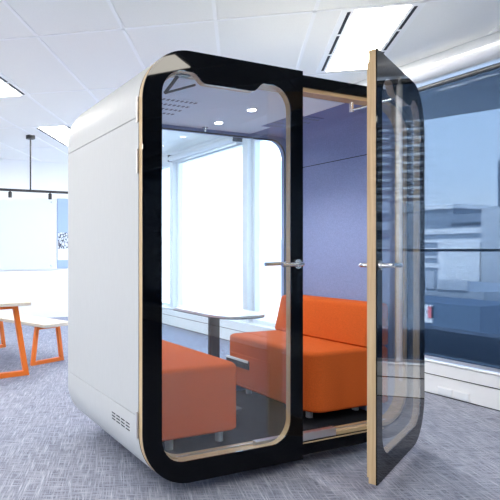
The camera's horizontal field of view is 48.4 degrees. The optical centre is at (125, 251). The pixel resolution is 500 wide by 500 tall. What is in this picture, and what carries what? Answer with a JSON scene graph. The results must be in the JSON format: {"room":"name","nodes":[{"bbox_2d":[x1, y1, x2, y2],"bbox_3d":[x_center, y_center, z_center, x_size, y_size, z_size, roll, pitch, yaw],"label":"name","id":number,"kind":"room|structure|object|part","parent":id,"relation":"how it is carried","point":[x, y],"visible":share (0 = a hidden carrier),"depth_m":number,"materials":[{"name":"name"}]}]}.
{"room":"open-plan office","nodes":[
{"label":"open-plan office","id":0,"kind":"room"},
{"bbox_2d":[0,158,67,317],"bbox_3d":[-4.759,-0.220,8.355,10.950,2.865,0.150,0,0,-24],"label":"wall","id":1,"kind":"structure","parent":0,"point":[46,290],"depth_m":9.68,"materials":[{"name":"white paint"}]},
{"bbox_2d":[0,197,55,269],"bbox_3d":[-2.577,-0.327,9.227,2.846,1.298,0.038,0,0,-24],"label":"whiteboard","id":2,"kind":"object","parent":1,"relation":"attached to","point":[27,225],"visible":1,"depth_m":9.57,"materials":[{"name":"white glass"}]},
{"bbox_2d":[57,199,67,267],"bbox_3d":[-0.912,-0.341,9.980,0.750,1.286,0.028,0,0,-24],"label":"poster","id":3,"kind":"object","parent":1,"relation":"attached to","point":[62,204],"visible":0.36,"depth_m":9.86,"materials":[{"name":"blue paper"}]},
{"bbox_2d":[0,0,499,162],"bbox_3d":[-1.796,-1.775,1.798,11.010,0.255,14.261,0,0,-24],"label":"ceiling","id":4,"kind":"structure","parent":0,"point":[69,56],"depth_m":4.14,"materials":[{"name":"tile"}]},
{"bbox_2d":[0,72,29,97],"bbox_3d":[-1.391,-1.648,5.011,0.525,0.010,1.310,0,0,12],"label":"recessed light","id":5,"kind":"object","parent":4,"relation":"in","point":[8,88],"visible":1,"depth_m":5.38,"materials":[{"name":"white plastic"}]},
{"bbox_2d":[0,80,19,96],"bbox_3d":[-1.391,-1.646,5.011,0.345,0.006,1.250,0,0,12],"label":"diffuser","id":6,"kind":"object","parent":5,"relation":"attached to","point":[6,90],"depth_m":5.42,"materials":[{"name":"white plastic"}]},
{"bbox_2d":[0,135,67,199],"bbox_3d":[-2.100,-1.205,7.229,3.150,0.895,0.130,0,0,-24],"label":"track light","id":7,"kind":"object","parent":4,"relation":"hanging from","point":[29,137],"visible":0.99,"depth_m":7.56,"materials":[{"name":"black metal"}]},
{"bbox_3d":[-1.347,-1.240,7.567,0.022,0.735,0.022,0,0,-24],"label":"rod","id":8,"kind":"part","parent":7,"relation":"part of","materials":[{"name":"black metal"}]},
{"bbox_2d":[32,125,71,146],"bbox_3d":[-0.835,-1.648,7.612,0.535,0.010,1.310,0,0,12],"label":"recessed light","id":9,"kind":"object","parent":4,"relation":"in","point":[59,134],"visible":0.57,"depth_m":7.32,"materials":[{"name":"white plastic"}]},
{"bbox_2d":[40,126,69,144],"bbox_3d":[-0.835,-1.646,7.612,0.355,0.006,1.250,0,0,12],"label":"diffuser","id":10,"kind":"object","parent":9,"relation":"attached to","point":[59,133],"depth_m":7.32,"materials":[{"name":"white plastic"}]},
{"bbox_2d":[316,1,426,72],"bbox_3d":[1.870,-1.648,4.195,0.525,0.010,1.310,0,0,12],"label":"recessed light","id":11,"kind":"object","parent":4,"relation":"in","point":[357,31],"visible":0.9,"depth_m":4.00,"materials":[{"name":"white plastic"}]},
{"bbox_2d":[327,5,410,70],"bbox_3d":[1.870,-1.646,4.195,0.345,0.006,1.250,0,0,12],"label":"diffuser","id":12,"kind":"object","parent":11,"relation":"attached to","point":[365,29],"depth_m":4.02,"materials":[{"name":"white plastic"}]},
{"bbox_2d":[0,317,499,499],"bbox_3d":[-1.814,1.272,1.790,10.950,0.120,14.240,0,0,-24],"label":"floor","id":13,"kind":"structure","parent":0,"point":[50,449],"depth_m":3.12,"materials":[{"name":"grey carpet"}]},
{"bbox_2d":[0,295,30,378],"bbox_3d":[-1.610,0.842,5.438,0.928,0.740,1.500,0,0,-31],"label":"dining table","id":14,"kind":"object","parent":13,"relation":"on","point":[5,302],"visible":1,"depth_m":5.17,"materials":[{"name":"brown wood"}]},
{"bbox_2d":[0,312,67,365],"bbox_3d":[-1.263,0.987,6.211,1.550,0.450,0.435,0,0,44],"label":"bench","id":15,"kind":"object","parent":13,"relation":"on","point":[39,323],"visible":0.94,"depth_m":5.89,"materials":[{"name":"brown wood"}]},
{"bbox_3d":[-1.678,1.005,6.613,0.040,0.415,0.435,0,0,44],"label":"leg frame","id":16,"kind":"part","parent":15,"relation":"part of","materials":[{"name":"orange wood"}]},
{"bbox_3d":[-1.263,0.780,6.211,1.550,0.035,0.380,0,0,44],"label":"seat","id":17,"kind":"part","parent":15,"relation":"part of","materials":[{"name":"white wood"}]},
{"bbox_3d":[-0.850,1.005,5.811,0.040,0.415,0.435,0,0,44],"label":"leg frame","id":18,"kind":"part","parent":15,"relation":"part of","materials":[{"name":"orange wood"}]},
{"bbox_2d":[68,48,424,485],"bbox_3d":[0.826,0.112,3.221,1.963,2.201,1.577,0,0,-24],"label":"pod","id":19,"kind":"object","parent":13,"relation":"on","point":[353,155],"visible":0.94,"depth_m":3.03,"materials":[{"name":"white plastic"}]},
{"bbox_3d":[-0.153,0.071,3.051,0.012,1.437,1.087,0,0,-24],"label":"panel","id":20,"kind":"part","parent":19,"relation":"part of","materials":[{"name":"white plastic"}]},
{"bbox_3d":[0.284,-0.858,2.693,0.185,0.130,0.047,0,0,-24],"label":"closer arm","id":21,"kind":"part","parent":19,"relation":"part of","materials":[{"name":"grey metal"}]},
{"bbox_2d":[162,96,201,115],"bbox_3d":[0.270,-0.907,3.328,0.250,0.004,0.380,0,0,-24],"label":"vent grille","id":22,"kind":"object","parent":19,"relation":"attached to","point":[171,105],"depth_m":3.27,"materials":[{"name":"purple metal"}]},
{"bbox_2d":[162,340,235,449],"bbox_3d":[0.163,0.697,3.230,0.612,0.724,0.920,0,0,-24],"label":"sofa","id":23,"kind":"object","parent":19,"relation":"on","point":[199,388],"visible":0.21,"depth_m":2.84,"materials":[{"name":"orange fabric"}]},
{"bbox_3d":[0.517,0.073,2.730,0.973,2.122,0.034,0,0,-24],"label":"door","id":24,"kind":"part","parent":19,"relation":"part of","materials":[{"name":"brown wood"}]},
{"bbox_2d":[173,305,264,410],"bbox_3d":[0.633,0.726,3.542,0.382,0.667,0.637,0,0,-24],"label":"meeting table","id":25,"kind":"object","parent":19,"relation":"on","point":[214,313],"visible":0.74,"depth_m":3.59,"materials":[{"name":"white laminate"}]},
{"bbox_3d":[0.604,0.729,3.620,0.072,0.636,0.036,0,0,-24],"label":"post","id":26,"kind":"part","parent":25,"relation":"part of","materials":[{"name":"grey metal"}]},
{"bbox_3d":[0.519,0.065,3.921,1.851,2.005,0.041,0,0,-24],"label":"frame","id":27,"kind":"part","parent":19,"relation":"part of","materials":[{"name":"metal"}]},
{"bbox_3d":[0.731,-0.816,3.447,1.951,0.343,1.087,0,0,-24],"label":"roof panel","id":28,"kind":"part","parent":19,"relation":"part of","materials":[{"name":"white laminate"}]},
{"bbox_3d":[0.731,0.962,3.447,1.951,0.350,1.087,0,0,-24],"label":"panel","id":29,"kind":"part","parent":19,"relation":"part of","materials":[{"name":"white laminate"}]},
{"bbox_3d":[0.846,0.067,2.936,0.151,0.024,0.058,0,0,-24],"label":"handle lever","id":30,"kind":"part","parent":19,"relation":"part of","materials":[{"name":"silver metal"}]},
{"bbox_3d":[0.936,1.039,2.991,1.510,0.010,0.008,0,0,-24],"label":"floor edge trim","id":31,"kind":"part","parent":19,"relation":"part of","materials":[{"name":"silver metal"}]},
{"bbox_3d":[0.888,0.067,2.830,0.161,0.024,0.058,0,0,-24],"label":"handle lever","id":32,"kind":"part","parent":19,"relation":"part of","materials":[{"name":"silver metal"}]},
{"bbox_3d":[0.954,1.039,2.974,0.570,0.046,0.035,0,0,-24],"label":"threshold plate","id":33,"kind":"part","parent":19,"relation":"part of","materials":[{"name":"silver metal"}]},
{"bbox_2d":[226,295,387,417],"bbox_3d":[1.239,0.697,3.732,0.666,0.724,0.885,0,0,-24],"label":"sofa","id":34,"kind":"object","parent":19,"relation":"on","point":[334,329],"visible":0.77,"depth_m":3.48,"materials":[{"name":"orange fabric"}]},
{"bbox_3d":[0.815,0.781,3.875,0.009,0.016,0.256,0,0,-24],"label":"socket lid","id":35,"kind":"part","parent":34,"relation":"part of","materials":[{"name":"silver metal"}]},
{"bbox_2d":[226,357,248,369],"bbox_3d":[0.823,0.806,3.878,0.020,0.063,0.268,0,0,-24],"label":"power socket","id":36,"kind":"object","parent":34,"relation":"attached to","point":[242,363],"depth_m":3.84,"materials":[{"name":"black"}]},
{"bbox_3d":[0.879,0.854,3.768,0.014,0.221,0.445,0,0,-24],"label":"panel","id":37,"kind":"part","parent":34,"relation":"part of","materials":[{"name":"orange fabric"}]},
{"bbox_3d":[1.247,0.797,3.736,0.650,0.370,0.885,0,0,-24],"label":"seat","id":38,"kind":"part","parent":34,"relation":"part of","materials":[{"name":"orange fabric"}]},
{"bbox_3d":[1.444,0.473,3.821,0.220,0.276,0.880,0,0,-24],"label":"backrest","id":39,"kind":"part","parent":34,"relation":"part of","materials":[{"name":"orange fabric"}]},
{"bbox_3d":[1.231,0.067,2.704,0.058,0.024,0.151,0,0,41],"label":"handle lever","id":40,"kind":"part","parent":19,"relation":"part of","materials":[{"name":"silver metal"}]},
{"bbox_3d":[1.393,-0.852,3.022,0.026,0.071,0.335,0,0,-17],"label":"closer arm","id":41,"kind":"part","parent":19,"relation":"part of","materials":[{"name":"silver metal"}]},
{"bbox_3d":[1.320,0.067,2.632,0.058,0.024,0.161,0,0,41],"label":"handle lever","id":42,"kind":"part","parent":19,"relation":"part of","materials":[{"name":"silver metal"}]},
{"bbox_3d":[1.524,0.073,2.957,0.034,2.122,0.973,0,0,41],"label":"door","id":43,"kind":"part","parent":19,"relation":"part of","materials":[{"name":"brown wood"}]},
{"bbox_3d":[1.532,0.071,2.936,0.005,1.914,0.788,0,0,41],"label":"glass pane","id":44,"kind":"part","parent":19,"relation":"part of","materials":[{"name":"clear glass"}]},
{"bbox_2d":[162,136,499,410],"bbox_3d":[3.035,-0.220,3.965,0.322,2.865,14.240,0,0,-24],"label":"wall","id":45,"kind":"structure","parent":0,"point":[483,386],"depth_m":6.93,"materials":[{"name":"white paint"}]},
{"bbox_2d":[162,164,169,306],"bbox_3d":[0.495,-0.280,9.640,0.090,2.415,1.725,0,0,-24],"label":"window","id":46,"kind":"structure","parent":45,"relation":"in","point":[167,166],"depth_m":9.10,"materials":[{"name":"white"}]},
{"bbox_3d":[3.090,-1.570,3.990,0.200,0.165,14.240,0,0,-24],"label":"head panel","id":47,"kind":"part","parent":45,"relation":"part of","materials":[{"name":"white"}]},
{"bbox_2d":[177,142,241,320],"bbox_3d":[1.274,-0.280,7.905,0.090,2.415,1.860,0,0,-24],"label":"window","id":48,"kind":"structure","parent":45,"relation":"in","point":[239,144],"depth_m":8.70,"materials":[{"name":"white"}]},
{"bbox_2d":[168,137,242,162],"bbox_3d":[1.126,-1.500,7.838,0.165,0.135,1.786,0,0,-24],"label":"roller blind","id":49,"kind":"object","parent":48,"relation":"attached to","point":[227,141],"visible":0.81,"depth_m":7.67,"materials":[{"name":"white translucent fabric"}]},
{"bbox_2d":[252,139,275,326],"bbox_3d":[2.026,-0.280,6.229,0.090,2.415,1.593,0,0,-24],"label":"window","id":50,"kind":"structure","parent":45,"relation":"in","point":[255,143],"depth_m":6.91,"materials":[{"name":"white"}]},
{"bbox_3d":[2.923,0.992,3.915,0.067,0.095,14.240,0,0,-24],"label":"panel","id":51,"kind":"part","parent":45,"relation":"part of","materials":[{"name":"white paint"}]},
{"bbox_3d":[2.925,1.126,3.916,0.063,0.152,14.240,0,0,-24],"label":"panel","id":52,"kind":"part","parent":45,"relation":"part of","materials":[{"name":"white paint"}]},
{"bbox_2d":[354,31,499,88],"bbox_3d":[3.710,-1.555,2.109,0.230,0.195,10.300,0,0,-24],"label":"trim","id":53,"kind":"structure","parent":45,"relation":"attached to","point":[484,51],"depth_m":4.29,"materials":[{"name":"silver metal"}]},
{"bbox_2d":[438,386,469,401],"bbox_3d":[2.686,1.164,4.357,0.011,0.068,0.270,0,0,-24],"label":"wall outlet","id":54,"kind":"object","parent":45,"relation":"attached to","point":[443,391],"visible":1,"depth_m":4.34,"materials":[{"name":"white paint"}]},
{"bbox_2d":[410,62,499,372],"bbox_3d":[2.583,-0.262,4.644,0.044,2.359,1.652,0,0,-24],"label":"window","id":55,"kind":"structure","parent":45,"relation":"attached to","point":[461,112],"depth_m":4.31,"materials":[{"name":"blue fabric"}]}
]}

